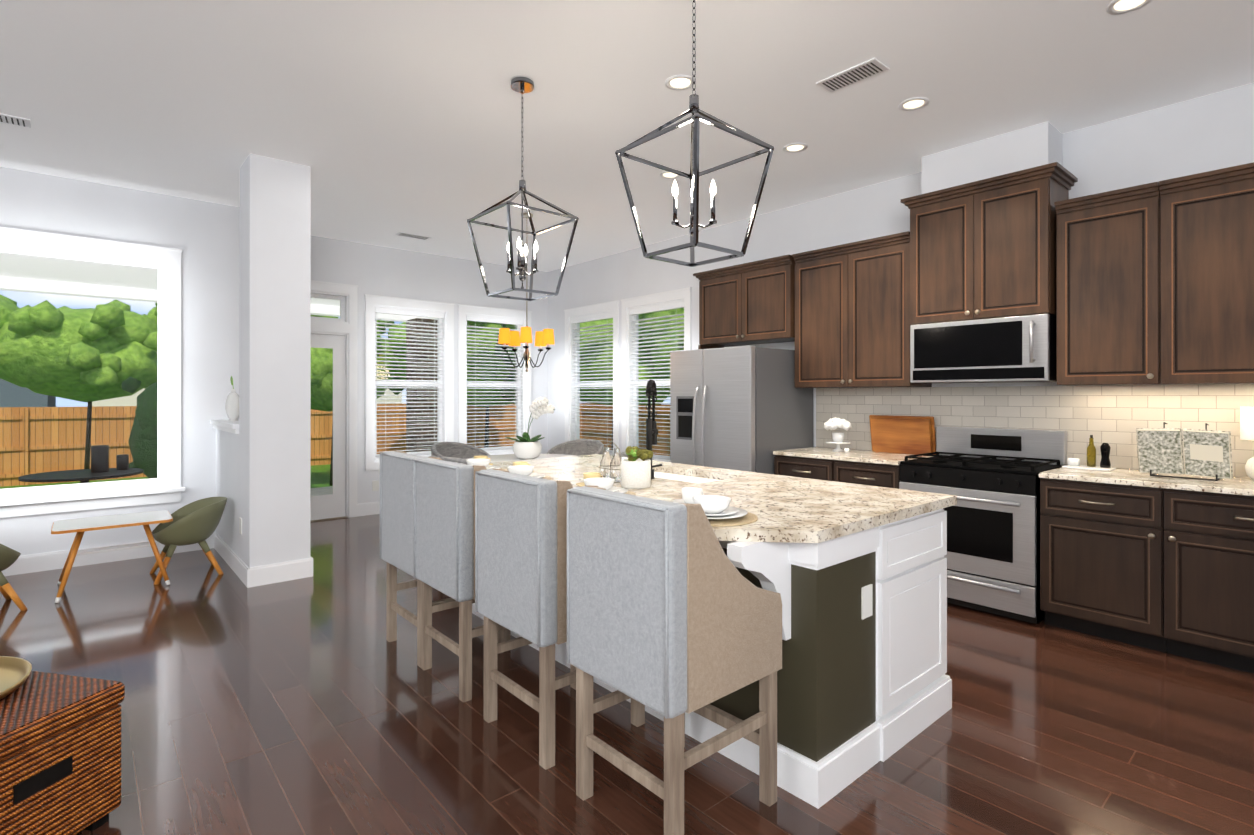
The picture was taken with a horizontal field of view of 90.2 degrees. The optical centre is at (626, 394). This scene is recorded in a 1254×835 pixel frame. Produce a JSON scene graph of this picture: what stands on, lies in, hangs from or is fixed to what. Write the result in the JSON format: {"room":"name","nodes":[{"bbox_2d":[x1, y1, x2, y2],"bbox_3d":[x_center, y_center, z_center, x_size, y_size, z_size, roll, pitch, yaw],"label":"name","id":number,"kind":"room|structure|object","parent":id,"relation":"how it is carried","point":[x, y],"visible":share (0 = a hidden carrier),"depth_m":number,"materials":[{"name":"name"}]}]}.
{"room":"dining room and kitchen","nodes":[
{"label":"dining room and kitchen","id":0,"kind":"room"},
{"bbox_2d":[0,166,238,555],"bbox_3d":[-6.211,-0.176,3.887,6.630,3.100,0.670,0,0,-41],"label":"wall","id":1,"kind":"structure","parent":0,"point":[203,235],"depth_m":5.45,"materials":[{"name":"paint"}]},
{"bbox_2d":[0,227,185,517],"bbox_3d":[-4.710,-0.167,4.803,2.140,2.193,0.210,0,0,-41],"label":"window","id":2,"kind":"structure","parent":1,"relation":"in","point":[165,262],"depth_m":5.21,"materials":[{"name":"paint"}]},
{"bbox_2d":[1,534,212,575],"bbox_3d":[-6.036,1.304,3.583,6.200,0.140,0.016,0,0,-41],"label":"baseboard","id":3,"kind":"structure","parent":1,"relation":"attached to","point":[39,562],"depth_m":5.01,"materials":[{"name":"paint"}]},
{"bbox_2d":[311,235,547,503],"bbox_3d":[-2.623,-0.172,7.534,3.870,3.100,0.150,0,0,-41],"label":"wall","id":4,"kind":"structure","parent":0,"point":[370,269],"depth_m":7.53,"materials":[{"name":"paint"}]},
{"bbox_2d":[310,280,357,521],"bbox_3d":[-3.479,0.073,6.757,1.056,2.608,0.205,0,0,-41],"label":"door","id":5,"kind":"structure","parent":4,"relation":"in","point":[338,336],"depth_m":6.97,"materials":[{"name":"paint"}]},
{"bbox_2d":[357,502,379,516],"bbox_3d":[-2.088,1.308,7.885,2.540,0.140,0.016,0,0,-41],"label":"baseboard","id":6,"kind":"structure","parent":4,"relation":"attached to","point":[372,508],"depth_m":7.13,"materials":[{"name":"paint"}]},
{"bbox_2d":[372,480,378,490],"bbox_3d":[-2.896,1.050,7.194,0.075,0.115,0.006,0,0,-41],"label":"outlet","id":7,"kind":"object","parent":4,"relation":"attached to","point":[375,485],"depth_m":7.19,"materials":[{"name":"white plastic"}]},
{"bbox_2d":[364,294,454,470],"bbox_3d":[-2.621,-0.136,7.517,1.086,2.008,0.178,0,0,-41],"label":"window","id":8,"kind":"structure","parent":4,"relation":"in","point":[372,302],"depth_m":7.49,"materials":[{"name":"paint"}]},
{"bbox_2d":[375,307,443,459],"bbox_3d":[-2.602,-0.128,7.495,0.838,1.764,0.056,0,0,-41],"label":"window blind","id":9,"kind":"object","parent":8,"relation":"attached to","point":[407,312],"visible":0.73,"depth_m":7.48,"materials":[{"name":"paint"}]},
{"bbox_2d":[458,304,531,454],"bbox_3d":[-1.763,-0.135,8.259,1.076,2.008,0.178,0,0,-41],"label":"window","id":10,"kind":"structure","parent":4,"relation":"in","point":[464,310],"depth_m":8.22,"materials":[{"name":"paint"}]},
{"bbox_2d":[466,315,522,451],"bbox_3d":[-1.744,-0.128,8.237,0.828,1.764,0.056,0,0,-41],"label":"window blind","id":11,"kind":"object","parent":10,"relation":"attached to","point":[493,320],"visible":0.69,"depth_m":8.20,"materials":[{"name":"paint"}]},
{"bbox_2d":[0,514,1253,834],"bbox_3d":[-1.597,1.411,1.510,10.500,0.080,10.600,0,0,-41],"label":"floor","id":12,"kind":"structure","parent":0,"point":[318,704],"depth_m":2.54,"materials":[{"name":"brown wood"}]},
{"bbox_2d":[0,544,26,610],"bbox_3d":[-4.114,1.101,3.922,0.519,0.566,0.496,0,0,-41],"label":"chair","id":13,"kind":"object","parent":12,"relation":"on","point":[9,557],"visible":0.96,"depth_m":3.96,"materials":[{"name":"green fabric"}]},
{"bbox_2d":[0,671,124,834],"bbox_3d":[-2.078,1.152,1.891,0.812,0.440,0.472,0,0,12],"label":"wicker trunk","id":14,"kind":"object","parent":12,"relation":"on","point":[60,754],"visible":0.96,"depth_m":1.88,"materials":[{"name":"brown wicker"}]},
{"bbox_2d":[0,656,31,699],"bbox_3d":[-2.161,0.901,1.856,0.570,0.060,0.570,0,0,-41],"label":"bowl","id":15,"kind":"object","parent":14,"relation":"on","point":[15,672],"visible":1,"depth_m":2.06,"materials":[{"name":"beige ceramic"}]},
{"bbox_2d":[51,510,172,602],"bbox_3d":[-3.706,1.142,4.513,0.660,0.475,0.546,0,0,-41],"label":"table","id":16,"kind":"object","parent":12,"relation":"on","point":[80,526],"visible":1,"depth_m":4.46,"materials":[{"name":"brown wood"}]},
{"bbox_2d":[150,497,226,584],"bbox_3d":[-3.363,1.102,4.809,0.485,0.566,0.433,0,0,-41],"label":"chair","id":17,"kind":"object","parent":12,"relation":"on","point":[197,521],"visible":0.96,"depth_m":4.73,"materials":[{"name":"green fabric"}]},
{"bbox_2d":[210,419,238,555],"bbox_3d":[-3.278,0.800,5.233,0.220,1.150,1.130,0,0,-41],"label":"wall","id":18,"kind":"structure","parent":12,"relation":"on","point":[227,464],"depth_m":5.09,"materials":[{"name":"paint"}]},
{"bbox_2d":[225,376,238,420],"bbox_3d":[-3.357,0.031,5.325,0.112,0.387,0.260,0,0,-41],"label":"vase","id":19,"kind":"object","parent":18,"relation":"on","point":[232,406],"visible":0.92,"depth_m":5.25,"materials":[{"name":"white ceramic"}]},
{"bbox_2d":[213,532,252,587],"bbox_3d":[-3.184,1.305,5.013,0.016,0.140,1.506,0,0,-41],"label":"baseboard","id":20,"kind":"structure","parent":18,"relation":"attached to","point":[243,572],"depth_m":4.85,"materials":[{"name":"paint"}]},
{"bbox_2d":[239,517,241,533],"bbox_3d":[-2.906,0.987,4.699,0.006,0.115,0.070,0,0,-41],"label":"outlet","id":21,"kind":"object","parent":18,"relation":"attached to","point":[240,519],"depth_m":4.69,"materials":[{"name":"white plastic"}]},
{"bbox_2d":[239,153,310,568],"bbox_3d":[-2.676,-0.175,4.744,0.400,3.100,0.400,0,0,-41],"label":"column","id":22,"kind":"structure","parent":12,"relation":"on","point":[274,344],"depth_m":4.59,"materials":[{"name":"paint"}]},
{"bbox_2d":[253,558,308,586],"bbox_3d":[-2.536,1.305,4.589,0.390,0.140,0.016,0,0,-41],"label":"baseboard","id":23,"kind":"structure","parent":12,"relation":"on","point":[296,569],"depth_m":4.58,"materials":[{"name":"paint"}]},
{"bbox_2d":[309,556,312,576],"bbox_3d":[-2.518,1.305,4.879,0.016,0.140,0.432,0,0,-41],"label":"baseboard","id":24,"kind":"structure","parent":12,"relation":"on","point":[310,559],"depth_m":4.71,"materials":[{"name":"paint"}]},
{"bbox_2d":[380,451,499,667],"bbox_3d":[-1.013,0.846,3.471,0.544,1.055,0.500,0,0,-41],"label":"bar stool","id":25,"kind":"object","parent":12,"relation":"on","point":[396,509],"visible":0.31,"depth_m":3.32,"materials":[{"name":"grey fabric"}]},
{"bbox_2d":[429,456,466,463],"bbox_3d":[-1.356,0.934,5.258,0.624,0.885,0.644,0,0,-41],"label":"dining chair","id":26,"kind":"object","parent":12,"relation":"on","point":[455,460],"visible":0.12,"depth_m":4.95,"materials":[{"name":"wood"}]},
{"bbox_2d":[431,442,488,458],"bbox_3d":[-1.665,0.935,6.365,0.644,0.885,0.624,0,0,-41],"label":"dining chair","id":27,"kind":"object","parent":12,"relation":"on","point":[457,450],"visible":0.35,"depth_m":6.59,"materials":[{"name":"grey fabric"}]},
{"bbox_2d":[413,457,510,702],"bbox_3d":[-0.705,0.846,3.116,0.544,1.055,0.500,0,0,-41],"label":"bar stool","id":28,"kind":"object","parent":12,"relation":"on","point":[445,527],"visible":0.67,"depth_m":2.85,"materials":[{"name":"grey fabric"}]},
{"bbox_2d":[468,454,576,461],"bbox_3d":[-0.957,0.999,5.966,1.240,0.755,1.240,0,0,-41],"label":"round dining table","id":29,"kind":"object","parent":12,"relation":"on","point":[504,457],"visible":0.06,"depth_m":6.26,"materials":[{"name":"white laminate"}]},
{"bbox_2d":[506,397,554,459],"bbox_3d":[-0.920,0.322,6.036,0.410,0.596,0.399,0,0,-41],"label":"centerpiece","id":30,"kind":"object","parent":29,"relation":"on","point":[525,447],"visible":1,"depth_m":5.98,"materials":[{"name":"white ceramic"}]},
{"bbox_2d":[475,469,644,769],"bbox_3d":[-0.274,0.845,2.616,0.544,1.055,0.500,0,0,-41],"label":"bar stool","id":31,"kind":"object","parent":12,"relation":"on","point":[520,555],"visible":0.73,"depth_m":2.36,"materials":[{"name":"grey fabric"}]},
{"bbox_2d":[547,439,603,455],"bbox_3d":[-0.557,0.936,6.674,0.624,0.885,0.644,0,0,-41],"label":"dining chair","id":32,"kind":"object","parent":12,"relation":"on","point":[578,447],"visible":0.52,"depth_m":6.91,"materials":[{"name":"grey fabric"}]},
{"bbox_2d":[610,452,628,457],"bbox_3d":[-0.249,0.935,5.567,0.644,0.885,0.624,0,0,-41],"label":"dining chair","id":33,"kind":"object","parent":12,"relation":"on","point":[623,454],"visible":0.06,"depth_m":5.35,"materials":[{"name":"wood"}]},
{"bbox_2d":[567,485,781,834],"bbox_3d":[0.158,0.844,2.117,0.544,1.055,0.500,0,0,-41],"label":"bar stool","id":34,"kind":"object","parent":12,"relation":"on","point":[674,615],"visible":1,"depth_m":1.91,"materials":[{"name":"grey fabric"}]},
{"bbox_2d":[472,502,956,808],"bbox_3d":[0.121,0.931,3.287,1.325,0.884,2.538,0,0,-41],"label":"kitchen island","id":35,"kind":"object","parent":12,"relation":"on","point":[854,575],"depth_m":2.28,"materials":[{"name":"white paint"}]},
{"bbox_2d":[466,454,665,474],"bbox_3d":[-0.475,0.470,3.950,1.390,0.040,0.840,0,0,-41],"label":"island countertop","id":36,"kind":"structure","parent":35,"relation":"on","point":[579,464],"depth_m":4.01,"materials":[{"name":"beige stone"}]},
{"bbox_2d":[466,455,506,470],"bbox_3d":[-0.891,0.413,3.692,0.373,0.069,0.463,0,0,-41],"label":"place setting","id":37,"kind":"object","parent":36,"relation":"on","point":[482,460],"visible":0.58,"depth_m":3.65,"materials":[{"name":"white ceramic"}]},
{"bbox_2d":[546,462,757,490],"bbox_3d":[0.039,0.469,3.357,1.390,0.040,0.730,0,0,-41],"label":"island countertop","id":38,"kind":"structure","parent":35,"relation":"on","point":[682,468],"depth_m":3.54,"materials":[{"name":"beige stone"}]},
{"bbox_2d":[507,461,552,479],"bbox_3d":[-0.583,0.413,3.336,0.373,0.069,0.463,0,0,-41],"label":"place setting","id":39,"kind":"object","parent":38,"relation":"on","point":[523,468],"visible":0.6,"depth_m":3.28,"materials":[{"name":"white ceramic"}]},
{"bbox_2d":[599,440,621,482],"bbox_3d":[-0.078,0.340,3.209,0.095,0.209,0.185,0,0,-41],"label":"caddy","id":40,"kind":"object","parent":38,"relation":"on","point":[609,467],"visible":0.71,"depth_m":3.17,"materials":[{"name":"clear glass"}]},
{"bbox_2d":[621,446,652,488],"bbox_3d":[0.043,0.346,3.030,0.144,0.202,0.144,0,0,-41],"label":"pot","id":41,"kind":"object","parent":38,"relation":"on","point":[636,469],"visible":1,"depth_m":2.97,"materials":[{"name":"white ceramic"}]},
{"bbox_2d":[646,380,661,478],"bbox_3d":[0.143,0.183,3.381,0.165,0.529,0.170,0,0,-41],"label":"faucet","id":42,"kind":"object","parent":38,"relation":"on","point":[651,427],"visible":0.96,"depth_m":3.32,"materials":[{"name":"black metal"}]},
{"bbox_2d":[654,470,685,477],"bbox_3d":[0.146,0.576,3.699,0.412,0.197,0.365,0,0,-41],"label":"sink","id":43,"kind":"object","parent":38,"relation":"in","point":[657,473],"depth_m":3.82,"materials":[{"name":"white ceramic"}]},
{"bbox_2d":[678,474,717,481],"bbox_3d":[0.393,0.575,3.413,0.412,0.197,0.365,0,0,-41],"label":"sink","id":44,"kind":"object","parent":38,"relation":"in","point":[689,477],"depth_m":3.62,"materials":[{"name":"white ceramic"}]},
{"bbox_2d":[630,474,956,557],"bbox_3d":[0.608,0.468,2.699,1.390,0.040,1.010,0,0,-41],"label":"island countertop","id":45,"kind":"structure","parent":35,"relation":"on","point":[789,510],"depth_m":2.54,"materials":[{"name":"beige stone"}]},
{"bbox_2d":[576,472,635,495],"bbox_3d":[-0.151,0.412,2.837,0.373,0.069,0.463,0,0,-41],"label":"place setting","id":46,"kind":"object","parent":45,"relation":"on","point":[593,478],"visible":0.29,"depth_m":2.81,"materials":[{"name":"white ceramic"}]},
{"bbox_2d":[673,487,757,526],"bbox_3d":[0.281,0.412,2.338,0.373,0.069,0.463,0,0,-41],"label":"place setting","id":47,"kind":"object","parent":45,"relation":"on","point":[719,511],"visible":0.79,"depth_m":2.23,"materials":[{"name":"white ceramic"}]},
{"bbox_2d":[670,346,812,473],"bbox_3d":[0.989,0.493,5.557,0.953,1.765,0.915,0,0,-41],"label":"refrigerator","id":48,"kind":"object","parent":12,"relation":"on","point":[746,408],"visible":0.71,"depth_m":5.21,"materials":[{"name":"silver metal"}]},
{"bbox_2d":[774,455,899,488],"bbox_3d":[1.766,0.933,4.904,0.666,0.883,1.040,0,0,-41],"label":"base cabinet","id":49,"kind":"object","parent":12,"relation":"on","point":[879,475],"visible":0.27,"depth_m":4.67,"materials":[{"name":"brown wood"}]},
{"bbox_2d":[773,447,932,464],"bbox_3d":[1.773,0.475,4.910,0.647,0.030,1.040,0,0,-41],"label":"countertop","id":50,"kind":"structure","parent":49,"relation":"on","point":[864,456],"depth_m":4.79,"materials":[{"name":"stone"}]},
{"bbox_2d":[824,417,851,452],"bbox_3d":[1.719,0.321,5.043,0.202,0.276,0.232,0,0,-41],"label":"flowers","id":51,"kind":"object","parent":50,"relation":"on","point":[834,424],"visible":1,"depth_m":5.01,"materials":[{"name":"white plant"}]},
{"bbox_2d":[869,415,935,454],"bbox_3d":[2.130,0.312,4.856,0.092,0.297,0.508,0,0,-41],"label":"cutting boards","id":52,"kind":"object","parent":50,"relation":"on","point":[913,435],"visible":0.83,"depth_m":4.82,"materials":[{"name":"brown wood"}]},
{"bbox_2d":[899,426,1066,623],"bbox_3d":[2.357,0.797,4.172,0.708,1.115,0.820,0,0,-41],"label":"range","id":53,"kind":"object","parent":12,"relation":"on","point":[990,478],"visible":0.81,"depth_m":3.92,"materials":[{"name":"silver metal"}]},
{"bbox_2d":[1040,478,1143,646],"bbox_3d":[2.871,0.932,3.651,0.633,0.884,0.621,0,0,-41],"label":"base cabinet","id":54,"kind":"object","parent":12,"relation":"on","point":[1092,533],"depth_m":3.49,"materials":[{"name":"brown wood"}]},
{"bbox_2d":[1144,487,1253,673],"bbox_3d":[3.261,0.932,3.200,0.633,0.884,0.828,0,0,-41],"label":"base cabinet","id":55,"kind":"object","parent":12,"relation":"on","point":[1170,571],"depth_m":3.16,"materials":[{"name":"brown wood"}]},
{"bbox_2d":[1039,467,1253,495],"bbox_3d":[3.565,0.473,2.840,0.647,0.030,2.755,0,0,-41],"label":"countertop","id":56,"kind":"structure","parent":55,"relation":"on","point":[1236,485],"depth_m":3.37,"materials":[{"name":"stone"}]},
{"bbox_2d":[1062,435,1115,470],"bbox_3d":[2.851,0.354,3.858,0.160,0.208,0.242,0,0,-41],"label":"tray","id":57,"kind":"object","parent":56,"relation":"on","point":[1105,463],"visible":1,"depth_m":3.84,"materials":[{"name":"white ceramic"}]},
{"bbox_2d":[1136,422,1232,480],"bbox_3d":[3.092,0.306,3.460,0.283,0.303,0.386,0,0,-41],"label":"cookbook","id":58,"kind":"object","parent":56,"relation":"on","point":[1207,453],"visible":1,"depth_m":3.40,"materials":[{"name":"beige paper"}]},
{"bbox_2d":[1240,407,1253,480],"bbox_3d":[3.355,0.262,3.276,0.196,0.390,0.196,0,0,-41],"label":"table lamp","id":59,"kind":"object","parent":56,"relation":"on","point":[1246,423],"visible":1,"depth_m":3.28,"materials":[{"name":"white"}]},
{"bbox_2d":[0,0,1253,271],"bbox_3d":[-1.597,-1.789,1.513,10.500,0.120,10.600,0,0,-41],"label":"ceiling","id":60,"kind":"structure","parent":0,"point":[386,120],"depth_m":3.58,"materials":[{"name":"paint"}]},
{"bbox_2d":[0,113,31,128],"bbox_3d":[-3.946,-1.721,3.845,0.400,0.009,0.160,0,0,-41],"label":"ceiling vent","id":61,"kind":"object","parent":60,"relation":"in","point":[15,120],"visible":1,"depth_m":3.92,"materials":[{"name":"metal"}]},
{"bbox_2d":[395,232,431,239],"bbox_3d":[-2.316,-1.718,6.776,0.340,0.009,0.160,0,0,-41],"label":"ceiling vent","id":62,"kind":"object","parent":60,"relation":"in","point":[411,235],"visible":0.98,"depth_m":6.77,"materials":[{"name":"metal"}]},
{"bbox_2d":[467,77,578,300],"bbox_3d":[-0.578,-1.135,3.452,0.452,1.180,0.452,0,0,-41],"label":"pendant lantern","id":63,"kind":"object","parent":60,"relation":"hanging from","point":[522,85],"visible":1,"depth_m":3.44,"materials":[{"name":"silver metal"}]},
{"bbox_2d":[498,212,554,371],"bbox_3d":[-0.970,-0.969,5.980,0.525,1.508,0.509,0,0,-41],"label":"dining chandelier","id":64,"kind":"object","parent":60,"relation":"hanging from","point":[544,337],"visible":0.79,"depth_m":5.92,"materials":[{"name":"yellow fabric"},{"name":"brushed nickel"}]},
{"bbox_2d":[660,171,679,178],"bbox_3d":[0.341,-1.722,4.897,0.169,0.006,0.169,0,0,43],"label":"recessed light","id":65,"kind":"object","parent":60,"relation":"in","point":[667,175],"depth_m":4.91,"materials":[{"name":"paint"}]},
{"bbox_2d":[665,75,694,90],"bbox_3d":[0.294,-1.723,3.454,0.169,0.006,0.169,0,0,43],"label":"recessed light","id":66,"kind":"object","parent":60,"relation":"in","point":[685,82],"depth_m":3.45,"materials":[{"name":"paint"}]},
{"bbox_2d":[615,0,774,266],"bbox_3d":[0.266,-1.136,2.477,0.452,1.180,0.452,0,0,-41],"label":"pendant lantern","id":67,"kind":"object","parent":60,"relation":"hanging from","point":[695,119],"visible":1,"depth_m":2.46,"materials":[{"name":"silver metal"}]},
{"bbox_2d":[783,143,807,152],"bbox_3d":[1.175,-1.722,4.362,0.169,0.006,0.169,0,0,43],"label":"recessed light","id":68,"kind":"object","parent":60,"relation":"in","point":[793,147],"depth_m":4.35,"materials":[{"name":"paint"}]},
{"bbox_2d":[816,58,889,92],"bbox_3d":[1.217,-1.722,3.380,0.160,0.009,0.340,0,0,-41],"label":"ceiling vent","id":69,"kind":"object","parent":60,"relation":"in","point":[872,67],"visible":1,"depth_m":3.36,"materials":[{"name":"metal"}]},
{"bbox_2d":[898,97,929,110],"bbox_3d":[1.702,-1.723,3.707,0.169,0.006,0.169,0,0,43],"label":"recessed light","id":70,"kind":"object","parent":60,"relation":"in","point":[915,103],"depth_m":3.70,"materials":[{"name":"paint"}]},
{"bbox_2d":[1106,0,1151,14],"bbox_3d":[2.214,-1.724,2.748,0.169,0.006,0.169,0,0,43],"label":"recessed light","id":71,"kind":"object","parent":60,"relation":"in","point":[1116,7],"depth_m":2.77,"materials":[{"name":"paint"}]},
{"bbox_2d":[548,82,1253,476],"bbox_3d":[2.316,-0.175,4.898,0.150,3.100,10.600,0,0,-41],"label":"wall","id":72,"kind":"structure","parent":0,"point":[1210,132],"depth_m":5.19,"materials":[{"name":"paint"}]},
{"bbox_2d":[564,300,618,453],"bbox_3d":[-0.413,-0.136,8.031,0.178,2.008,1.126,0,0,-41],"label":"window","id":73,"kind":"structure","parent":72,"relation":"in","point":[595,309],"depth_m":8.26,"materials":[{"name":"paint"}]},
{"bbox_2d":[571,312,612,454],"bbox_3d":[-0.435,-0.128,8.012,0.056,1.764,0.878,0,0,-41],"label":"window blind","id":74,"kind":"object","parent":73,"relation":"attached to","point":[592,318],"visible":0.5,"depth_m":8.00,"materials":[{"name":"paint"}]},
{"bbox_2d":[621,287,691,459],"bbox_3d":[0.365,-0.137,7.131,0.178,2.008,1.146,0,0,-41],"label":"window","id":75,"kind":"structure","parent":72,"relation":"in","point":[673,296],"depth_m":7.44,"materials":[{"name":"paint"}]},
{"bbox_2d":[629,301,683,461],"bbox_3d":[0.343,-0.129,7.112,0.056,1.764,0.898,0,0,-41],"label":"window blind","id":76,"kind":"object","parent":75,"relation":"attached to","point":[662,307],"visible":0.62,"depth_m":7.12,"materials":[{"name":"paint"}]},
{"bbox_2d":[693,255,795,348],"bbox_3d":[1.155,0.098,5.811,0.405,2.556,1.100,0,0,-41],"label":"upper cabinet","id":77,"kind":"object","parent":72,"relation":"attached to","point":[751,303],"visible":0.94,"depth_m":5.64,"materials":[{"name":"brown wood"}]},
{"bbox_2d":[792,231,931,387],"bbox_3d":[1.858,-0.619,5.014,0.385,1.123,0.985,0,0,-41],"label":"upper cabinet","id":78,"kind":"object","parent":72,"relation":"attached to","point":[852,315],"visible":0.96,"depth_m":4.87,"materials":[{"name":"brown wood"}]},
{"bbox_2d":[901,162,1077,324],"bbox_3d":[2.452,-0.954,4.282,0.445,0.906,0.960,0,0,-41],"label":"upper cabinet","id":79,"kind":"object","parent":72,"relation":"attached to","point":[984,249],"visible":1,"depth_m":4.09,"materials":[{"name":"brown wood"}]},
{"bbox_2d":[910,314,1056,382],"bbox_3d":[2.441,-0.291,4.272,0.472,0.411,0.850,0,0,-41],"label":"microwave","id":80,"kind":"object","parent":79,"relation":"attached to","point":[1013,349],"visible":0.98,"depth_m":4.10,"materials":[{"name":"silver metal"}]},
{"bbox_2d":[921,121,1061,193],"bbox_3d":[2.508,-1.570,4.332,0.298,0.308,0.790,0,0,-41],"label":"chase","id":81,"kind":"object","parent":72,"relation":"attached to","point":[1036,145],"visible":0.64,"depth_m":4.17,"materials":[{"name":"paint"}]},
{"bbox_2d":[816,384,1253,476],"bbox_3d":[3.190,0.200,3.763,0.008,0.515,4.640,0,0,-41],"label":"tile backsplash","id":82,"kind":"structure","parent":72,"relation":"attached to","point":[1114,417],"depth_m":4.09,"materials":[{"name":"white tile"}]},
{"bbox_2d":[1055,190,1141,385],"bbox_3d":[2.963,-0.599,3.761,0.353,1.079,0.556,0,0,-41],"label":"upper cabinet","id":83,"kind":"object","parent":72,"relation":"attached to","point":[1099,242],"depth_m":3.69,"materials":[{"name":"brown wood"}]},
{"bbox_2d":[1142,170,1253,384],"bbox_3d":[3.431,-0.600,3.219,0.353,1.079,1.132,0,0,-41],"label":"upper cabinet","id":84,"kind":"object","parent":72,"relation":"attached to","point":[1155,283],"depth_m":3.36,"materials":[{"name":"brown wood"}]},
{"label":"outside","id":85,"kind":"structure","parent":0,"visible":0},
{"bbox_2d":[0,464,330,488],"bbox_3d":[-15.819,2.214,18.098,120.000,0.750,72.000,0,0,-41],"label":"lawn","id":86,"kind":"structure","parent":85,"point":[323,474],"depth_m":15.58,"materials":[{"name":"green plant"}]},
{"bbox_2d":[0,378,55,406],"bbox_3d":[-34.755,-0.152,26.841,15.600,5.700,10.800,0,0,-41],"label":"house","id":87,"kind":"structure","parent":86,"relation":"on","point":[34,397],"depth_m":27.35,"materials":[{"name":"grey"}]},
{"bbox_2d":[0,294,156,482],"bbox_3d":[-10.384,-0.007,11.658,3.543,4.277,4.038,0,0,-41],"label":"tree","id":88,"kind":"object","parent":86,"relation":"on","point":[138,343],"depth_m":10.76,"materials":[{"name":"green plant"}]},
{"bbox_2d":[122,376,156,477],"bbox_3d":[-6.570,0.866,9.322,1.486,2.268,1.579,0,0,-41],"label":"tree","id":89,"kind":"object","parent":86,"relation":"on","point":[139,459],"depth_m":8.72,"materials":[{"name":"green plant"}]},
{"bbox_2d":[0,253,436,495],"bbox_3d":[-6.715,0.096,5.898,12.200,3.440,4.068,0,0,-41],"label":"porch","id":90,"kind":"object","parent":86,"relation":"on","point":[112,285],"depth_m":8.07,"materials":[{"name":"concrete"}]},
{"bbox_2d":[18,445,142,482],"bbox_3d":[-5.481,0.969,5.679,3.238,1.010,1.332,0,0,-41],"label":"patio furniture","id":91,"kind":"object","parent":90,"relation":"on","point":[107,472],"depth_m":6.15,"materials":[{"name":"black metal"}]},
{"bbox_2d":[92,388,401,406],"bbox_3d":[-21.573,-0.092,35.602,14.600,5.600,10.800,0,0,-41],"label":"neighbor house","id":92,"kind":"structure","parent":86,"relation":"on","point":[123,400],"depth_m":28.21,"materials":[{"name":"white"}]},
{"bbox_2d":[0,403,669,486],"bbox_3d":[-8.905,1.386,0.939,40.100,2.190,29.100,0,0,-41],"label":"fence","id":93,"kind":"object","parent":86,"relation":"on","point":[46,432],"depth_m":16.18,"materials":[{"name":"brown wood"}]},
{"bbox_2d":[311,315,405,485],"bbox_3d":[-6.634,0.066,13.627,3.600,4.076,3.638,0,0,-41],"label":"tree","id":94,"kind":"object","parent":86,"relation":"on","point":[316,395],"depth_m":12.88,"materials":[{"name":"green plant"}]},
{"bbox_2d":[387,332,405,394],"bbox_3d":[-6.040,-1.090,25.844,7.926,6.950,7.917,0,0,-41],"label":"tree","id":95,"kind":"object","parent":86,"relation":"on","point":[394,389],"depth_m":26.05,"materials":[{"name":"green plant"}]},
{"bbox_2d":[388,321,513,447],"bbox_3d":[-4.364,-0.439,19.211,5.773,5.273,5.448,0,0,-41],"label":"tree","id":96,"kind":"object","parent":86,"relation":"on","point":[481,324],"depth_m":17.55,"materials":[{"name":"green plant"}]},
{"bbox_2d":[494,324,612,449],"bbox_3d":[-0.409,-0.571,16.090,5.894,5.231,5.086,0,0,-41],"label":"tree","id":97,"kind":"object","parent":86,"relation":"on","point":[509,380],"depth_m":14.86,"materials":[{"name":"green plant"}]},
{"bbox_2d":[506,318,669,404],"bbox_3d":[-0.083,-0.210,12.212,4.482,4.308,4.228,0,0,-41],"label":"tree","id":98,"kind":"object","parent":86,"relation":"on","point":[598,322],"depth_m":10.72,"materials":[{"name":"green plant"}]},
{"bbox_2d":[639,308,683,394],"bbox_3d":[1.719,-0.078,10.469,3.907,4.022,4.532,0,0,-41],"label":"tree","id":99,"kind":"object","parent":86,"relation":"on","point":[658,314],"depth_m":9.31,"materials":[{"name":"green plant"}]}
]}

